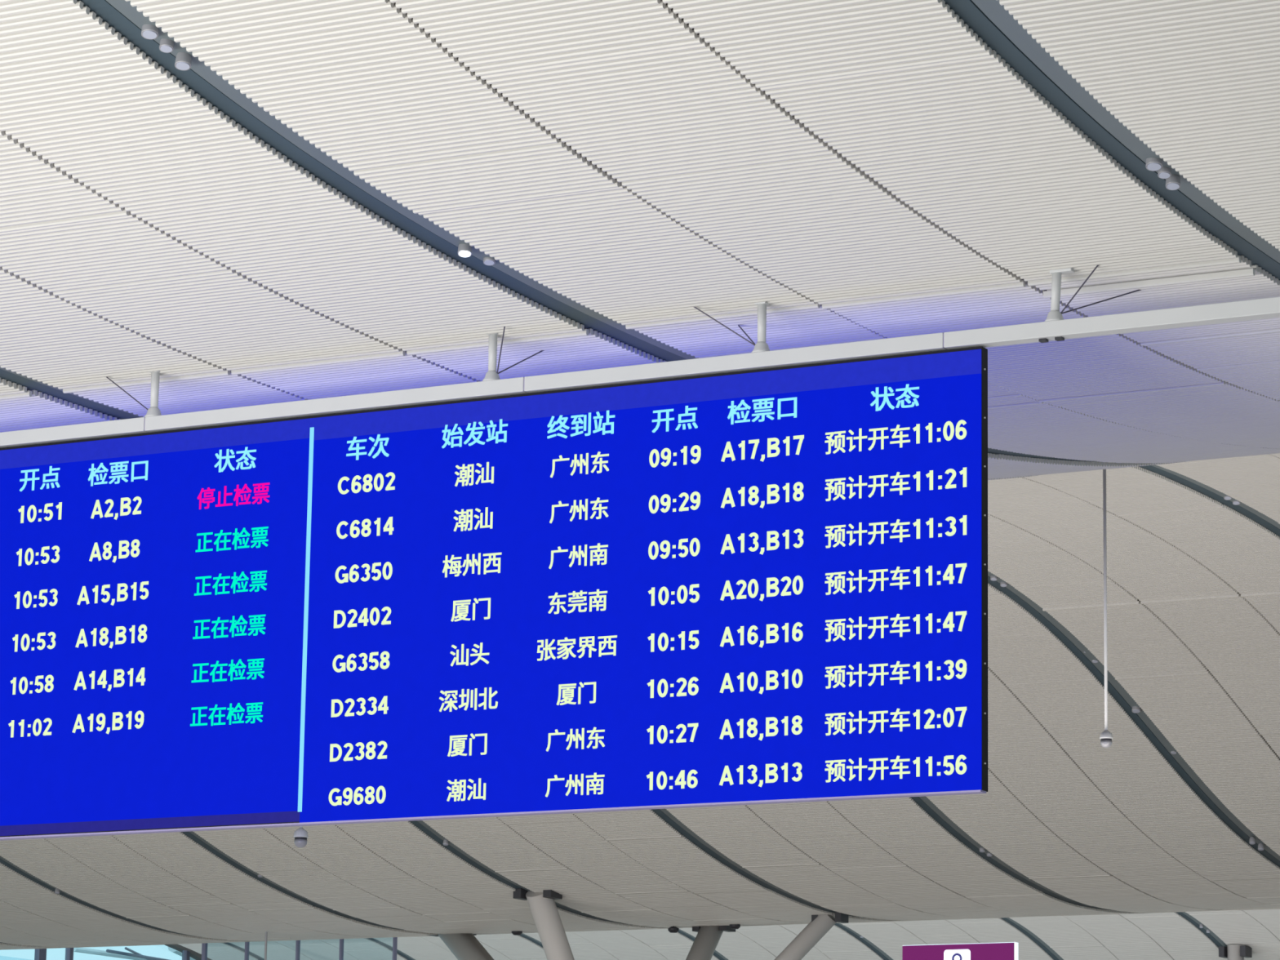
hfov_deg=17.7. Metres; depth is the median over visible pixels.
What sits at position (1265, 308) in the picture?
support beam
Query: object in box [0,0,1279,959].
ceiling
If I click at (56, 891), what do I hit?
spotlight
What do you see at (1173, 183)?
spotlight
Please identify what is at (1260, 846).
spotlight
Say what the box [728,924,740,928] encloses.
fixture
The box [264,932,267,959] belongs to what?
pipe
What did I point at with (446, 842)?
spotlight
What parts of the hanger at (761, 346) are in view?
head plate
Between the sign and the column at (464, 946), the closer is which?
the sign
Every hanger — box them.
[106,370,161,417]
[482,326,544,381]
[693,301,770,352]
[1044,264,1141,321]
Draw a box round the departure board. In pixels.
[0,346,987,840]
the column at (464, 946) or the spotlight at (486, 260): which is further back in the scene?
the column at (464, 946)
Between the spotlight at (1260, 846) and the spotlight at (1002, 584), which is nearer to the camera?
the spotlight at (1002, 584)
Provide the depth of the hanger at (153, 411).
37.56 m
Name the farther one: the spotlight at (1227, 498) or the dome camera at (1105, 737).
the spotlight at (1227, 498)
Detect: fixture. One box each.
[511,930,522,935]
[667,926,679,933]
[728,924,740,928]
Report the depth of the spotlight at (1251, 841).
83.13 m
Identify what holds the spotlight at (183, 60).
hanging from the ceiling
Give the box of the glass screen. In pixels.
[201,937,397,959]
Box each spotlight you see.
[54,888,59,893]
[141,23,158,39]
[159,38,173,53]
[174,52,191,70]
[443,839,448,845]
[457,244,471,257]
[483,257,495,265]
[979,848,985,852]
[990,575,997,581]
[1000,582,1007,586]
[1131,706,1141,713]
[1145,157,1162,171]
[1157,166,1171,178]
[1165,173,1180,190]
[1223,496,1231,500]
[1232,500,1239,505]
[1248,835,1255,844]
[1257,843,1263,850]
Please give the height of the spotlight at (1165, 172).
0.129 m
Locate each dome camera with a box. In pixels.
[293,826,308,847]
[1099,469,1112,747]
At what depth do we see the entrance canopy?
153.79 m
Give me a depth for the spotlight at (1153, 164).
30.68 m
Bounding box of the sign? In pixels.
[902,942,1017,959]
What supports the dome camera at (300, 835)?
hanging from the ceiling
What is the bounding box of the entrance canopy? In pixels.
[73,946,195,959]
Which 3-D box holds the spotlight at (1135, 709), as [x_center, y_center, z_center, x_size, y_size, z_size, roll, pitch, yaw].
[9.442,4.318,78.166,0.177,0.219,0.188,-5,-13,28]
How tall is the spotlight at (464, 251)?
0.149 m
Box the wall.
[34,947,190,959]
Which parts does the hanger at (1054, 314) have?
head plate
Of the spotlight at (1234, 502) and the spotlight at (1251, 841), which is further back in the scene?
the spotlight at (1251, 841)
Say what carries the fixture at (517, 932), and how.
attached to the ceiling
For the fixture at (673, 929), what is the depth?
97.61 m
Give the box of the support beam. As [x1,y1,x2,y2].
[0,296,1279,448]
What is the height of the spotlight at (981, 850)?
0.160 m
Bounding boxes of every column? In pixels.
[426,888,848,959]
[1218,944,1252,959]
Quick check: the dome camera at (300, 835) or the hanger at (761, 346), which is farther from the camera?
the dome camera at (300, 835)
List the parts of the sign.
symbol panel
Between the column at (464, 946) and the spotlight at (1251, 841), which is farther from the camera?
the column at (464, 946)
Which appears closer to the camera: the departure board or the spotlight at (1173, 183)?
the spotlight at (1173, 183)
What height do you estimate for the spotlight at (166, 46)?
0.134 m
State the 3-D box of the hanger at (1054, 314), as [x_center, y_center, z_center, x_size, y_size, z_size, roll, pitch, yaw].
[3.819,-1.469,33.493,1.051,0.449,0.432,7,-13,-29]
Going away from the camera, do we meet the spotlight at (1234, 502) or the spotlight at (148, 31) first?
the spotlight at (148, 31)
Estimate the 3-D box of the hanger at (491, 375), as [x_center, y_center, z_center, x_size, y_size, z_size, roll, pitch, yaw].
[-1.149,-1.041,36.064,0.310,0.457,0.980,-3,-12,19]
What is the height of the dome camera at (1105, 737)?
4.430 m
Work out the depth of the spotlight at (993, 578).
72.65 m
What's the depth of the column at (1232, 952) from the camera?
131.29 m

